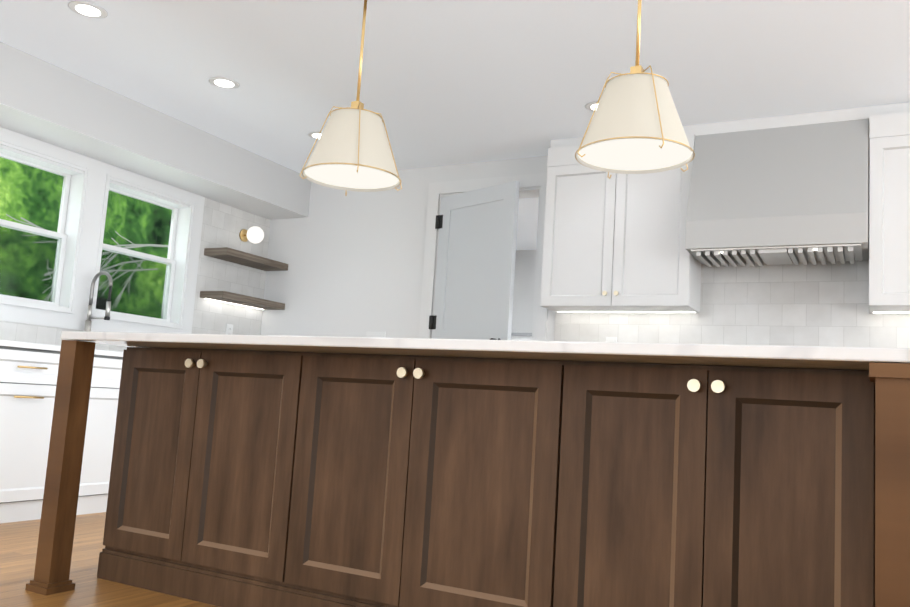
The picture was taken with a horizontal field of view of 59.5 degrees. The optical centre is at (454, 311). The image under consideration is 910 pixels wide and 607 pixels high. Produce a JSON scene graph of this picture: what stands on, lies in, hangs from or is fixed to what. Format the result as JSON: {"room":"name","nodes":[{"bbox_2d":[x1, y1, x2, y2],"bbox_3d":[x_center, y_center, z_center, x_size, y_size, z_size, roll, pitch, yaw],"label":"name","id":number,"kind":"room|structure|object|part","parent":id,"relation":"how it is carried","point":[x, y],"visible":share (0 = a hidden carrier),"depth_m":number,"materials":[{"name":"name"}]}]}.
{"room":"kitchen","nodes":[
{"label":"kitchen","id":0,"kind":"room"},
{"bbox_2d":[0,145,189,323],"bbox_3d":[-3.508,-0.356,3.193,0.200,2.490,8.200,0,-7,28],"label":"wall","id":1,"kind":"structure","parent":0,"point":[24,156],"depth_m":5.09,"materials":[{"name":"white paint"}]},
{"bbox_2d":[0,138,89,313],"bbox_3d":[-2.638,-0.506,4.768,0.206,0.946,0.779,0,-7,28],"label":"window","id":2,"kind":"structure","parent":1,"relation":"in","point":[69,232],"depth_m":5.03,"materials":[{"name":"white paint"}]},
{"bbox_2d":[0,127,204,333],"bbox_3d":[-2.362,-0.435,5.119,0.014,1.109,1.880,0,-7,28],"label":"window frame","id":3,"kind":"structure","parent":1,"relation":"attached to","point":[99,171],"depth_m":5.15,"materials":[{"name":"white paint"}]},
{"bbox_2d":[0,197,270,351],"bbox_3d":[-2.682,0.010,4.526,0.008,2.164,4.599,0,-7,28],"label":"wall tile","id":4,"kind":"structure","parent":1,"relation":"attached to","point":[223,225],"depth_m":6.15,"materials":[{"name":"white tile"}]},
{"bbox_2d":[225,324,232,333],"bbox_3d":[-1.766,0.154,6.229,0.010,0.115,0.072,0,-7,28],"label":"outlet","id":5,"kind":"object","parent":4,"relation":"attached to","point":[229,328],"visible":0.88,"depth_m":6.22,"materials":[{"name":"white plastic"}]},
{"bbox_2d":[239,226,263,242],"bbox_3d":[-1.608,-0.610,6.330,0.190,0.136,0.136,0,-7,28],"label":"sconce","id":6,"kind":"object","parent":4,"relation":"attached to","point":[254,234],"visible":1,"depth_m":6.28,"materials":[{"name":"white glass"}]},
{"bbox_2d":[92,174,194,328],"bbox_3d":[-2.217,-0.391,5.561,0.206,0.946,0.769,0,-7,28],"label":"window","id":7,"kind":"structure","parent":1,"relation":"in","point":[176,261],"depth_m":5.76,"materials":[{"name":"white paint"}]},
{"bbox_2d":[200,247,287,309],"bbox_3d":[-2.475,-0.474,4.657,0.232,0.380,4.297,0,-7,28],"label":"floating shelf","id":8,"kind":"object","parent":1,"relation":"attached to","point":[243,258],"visible":0.98,"depth_m":6.12,"materials":[{"name":"brown wood"}]},
{"bbox_2d":[0,512,218,606],"bbox_3d":[0.684,1.114,2.348,8.400,0.100,11.400,0,-7,28],"label":"floor","id":9,"kind":"structure","parent":0,"point":[18,545],"depth_m":2.99,"materials":[{"name":"brown wood"}]},
{"bbox_2d":[0,347,59,522],"bbox_3d":[-2.479,0.636,4.252,0.602,0.885,0.587,0,-7,28],"label":"base cabinet","id":10,"kind":"object","parent":9,"relation":"on","point":[28,376],"depth_m":4.11,"materials":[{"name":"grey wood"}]},
{"bbox_2d":[0,340,122,358],"bbox_3d":[-2.316,0.214,4.530,0.629,0.030,4.196,0,-7,28],"label":"countertop","id":11,"kind":"structure","parent":10,"relation":"on","point":[3,343],"depth_m":4.17,"materials":[{"name":"white stone"}]},
{"bbox_2d":[80,271,116,354],"bbox_3d":[-2.204,0.011,5.103,0.215,0.516,0.250,0,-7,28],"label":"faucet","id":12,"kind":"object","parent":11,"relation":"on","point":[88,322],"depth_m":5.03,"materials":[{"name":"silver metal"}]},
{"bbox_2d":[76,355,122,514],"bbox_3d":[-2.168,0.721,4.837,0.602,0.885,0.978,0,-7,28],"label":"base cabinet","id":13,"kind":"object","parent":9,"relation":"on","point":[106,373],"depth_m":4.51,"materials":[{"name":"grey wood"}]},
{"bbox_2d":[25,335,909,606],"bbox_3d":[-0.010,0.616,2.716,2.728,0.884,1.159,0,-7,28],"label":"kitchen island","id":14,"kind":"object","parent":9,"relation":"on","point":[281,471],"depth_m":2.33,"materials":[{"name":"brown wood"}]},
{"bbox_2d":[61,331,909,354],"bbox_3d":[0.031,0.164,2.788,2.732,0.030,1.200,0,-7,28],"label":"island countertop","id":15,"kind":"structure","parent":14,"relation":"on","point":[801,350],"depth_m":2.01,"materials":[{"name":"white stone"}]},
{"bbox_2d":[511,333,531,340],"bbox_3d":[0.314,0.479,7.643,1.068,2.299,2.292,0,-7,28],"label":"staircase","id":16,"kind":"structure","parent":9,"relation":"on","point":[521,336],"depth_m":8.47,"materials":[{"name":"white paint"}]},
{"bbox_2d":[261,156,554,340],"bbox_3d":[1.974,0.162,4.770,8.000,2.490,0.200,0,-7,28],"label":"wall","id":17,"kind":"structure","parent":0,"point":[354,260],"depth_m":6.18,"materials":[{"name":"white paint"}]},
{"bbox_2d":[366,331,384,337],"bbox_3d":[-0.604,0.206,6.010,0.168,0.115,0.017,0,-7,28],"label":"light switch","id":18,"kind":"object","parent":17,"relation":"attached to","point":[375,334],"visible":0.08,"depth_m":6.02,"materials":[{"name":"white plastic"}]},
{"bbox_2d":[429,181,519,339],"bbox_3d":[0.071,0.246,5.471,0.758,2.235,0.349,0,-7,28],"label":"door leaf","id":19,"kind":"structure","parent":17,"relation":"in","point":[475,272],"depth_m":5.52,"materials":[{"name":"white paint"}]},
{"bbox_2d":[419,173,547,340],"bbox_3d":[0.222,0.222,5.683,0.990,2.360,0.219,0,-7,28],"label":"door frame","id":20,"kind":"structure","parent":17,"relation":"attached to","point":[532,185],"depth_m":5.79,"materials":[{"name":"white paint"}]},
{"bbox_2d":[540,130,700,312],"bbox_3d":[1.058,-0.527,5.042,0.925,1.035,0.336,0,-7,28],"label":"upper cabinet","id":21,"kind":"object","parent":17,"relation":"attached to","point":[615,243],"depth_m":4.89,"materials":[{"name":"white wood"}]},
{"bbox_2d":[554,260,909,347],"bbox_3d":[2.245,0.516,4.455,3.625,1.750,0.008,0,-7,28],"label":"wall tile","id":22,"kind":"structure","parent":17,"relation":"attached to","point":[811,304],"depth_m":4.73,"materials":[{"name":"white tile"}]},
{"bbox_2d":[606,337,616,341],"bbox_3d":[1.009,0.220,5.145,0.072,0.115,0.010,0,-7,28],"label":"outlet","id":23,"kind":"object","parent":22,"relation":"attached to","point":[611,339],"visible":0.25,"depth_m":5.15,"materials":[{"name":"white plastic"}]},
{"bbox_2d":[685,119,868,266],"bbox_3d":[1.847,-0.670,4.553,0.920,0.764,0.494,0,-7,28],"label":"range hood","id":24,"kind":"object","parent":17,"relation":"in","point":[791,195],"visible":1,"depth_m":4.39,"materials":[{"name":"grey paint"}]},
{"bbox_2d":[868,106,909,313],"bbox_3d":[2.686,-0.524,4.176,0.908,1.035,0.336,0,-7,28],"label":"upper cabinet","id":25,"kind":"object","parent":17,"relation":"attached to","point":[889,130],"depth_m":4.20,"materials":[{"name":"white wood"}]},
{"bbox_2d":[0,0,909,249],"bbox_3d":[0.843,-1.454,2.638,8.400,0.100,11.400,0,-7,28],"label":"ceiling","id":26,"kind":"structure","parent":0,"point":[448,82],"depth_m":4.09,"materials":[{"name":"white paint"}]},
{"bbox_2d":[68,1,107,18],"bbox_3d":[-1.743,-1.432,3.781,0.176,0.006,0.176,0,-7,28],"label":"recessed light","id":27,"kind":"object","parent":26,"relation":"in","point":[88,9],"visible":1,"depth_m":3.77,"materials":[{"name":"white paint"}]},
{"bbox_2d":[0,42,310,219],"bbox_3d":[-3.224,-1.442,3.085,0.400,0.324,7.999,0,-7,28],"label":"soffit ceiling","id":28,"kind":"structure","parent":26,"relation":"attached to","point":[44,101],"depth_m":5.04,"materials":[{"name":"white paint"}]},
{"bbox_2d":[209,77,239,88],"bbox_3d":[-1.328,-1.315,4.583,0.176,0.006,0.176,0,-7,28],"label":"recessed light","id":29,"kind":"object","parent":26,"relation":"in","point":[225,82],"visible":1,"depth_m":4.57,"materials":[{"name":"white paint"}]},
{"bbox_2d":[307,131,321,139],"bbox_3d":[-0.917,-1.196,5.420,0.176,0.006,0.176,0,-7,28],"label":"recessed light","id":30,"kind":"object","parent":26,"relation":"in","point":[314,134],"visible":0.42,"depth_m":5.39,"materials":[{"name":"white paint"}]},
{"bbox_2d":[300,0,401,195],"bbox_3d":[-0.399,-0.958,3.318,0.409,0.883,0.408,0,-7,28],"label":"pendant light","id":31,"kind":"object","parent":26,"relation":"hanging from","point":[352,151],"visible":1,"depth_m":3.19,"materials":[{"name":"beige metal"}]},
{"bbox_3d":[-0.416,-0.675,3.286,0.396,0.260,0.396,0,-7,28],"label":"lamp shade","id":32,"kind":"part","parent":31,"relation":"part of","materials":[{"name":"fabric"}]},
{"bbox_2d":[585,101,599,110],"bbox_3d":[0.838,-1.181,4.588,0.176,0.006,0.176,0,-7,28],"label":"recessed light","id":33,"kind":"object","parent":26,"relation":"in","point":[590,106],"visible":0.38,"depth_m":4.58,"materials":[{"name":"white paint"}]},
{"bbox_2d":[575,0,694,178],"bbox_3d":[0.649,-0.949,2.820,0.409,0.883,0.408,0,-7,28],"label":"pendant light","id":34,"kind":"object","parent":26,"relation":"hanging from","point":[635,126],"visible":1,"depth_m":2.69,"materials":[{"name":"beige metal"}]},
{"bbox_3d":[0.631,-0.666,2.788,0.396,0.260,0.396,0,-7,28],"label":"lamp shade","id":35,"kind":"part","parent":34,"relation":"part of","materials":[{"name":"fabric"}]},
{"bbox_2d":[512,250,535,332],"bbox_3d":[1.871,0.548,8.251,3.450,2.490,0.100,0,-7,28],"label":"wall","id":36,"kind":"structure","parent":0,"point":[523,297],"depth_m":8.88,"materials":[{"name":"white paint"}]},
{"label":"outside","id":37,"kind":"structure","parent":0,"visible":0},
{"bbox_2d":[0,157,171,317],"bbox_3d":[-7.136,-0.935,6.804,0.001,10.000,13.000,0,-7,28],"label":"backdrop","id":38,"kind":"structure","parent":37,"point":[13,192],"depth_m":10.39,"materials":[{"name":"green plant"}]},
{"bbox_2d":[6,214,167,309],"bbox_3d":[-3.846,-0.371,8.215,0.604,1.155,1.883,1,-7,22],"label":"branch","id":39,"kind":"object","parent":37,"point":[121,264],"depth_m":8.17,"materials":[{"name":"plant"}]}
]}

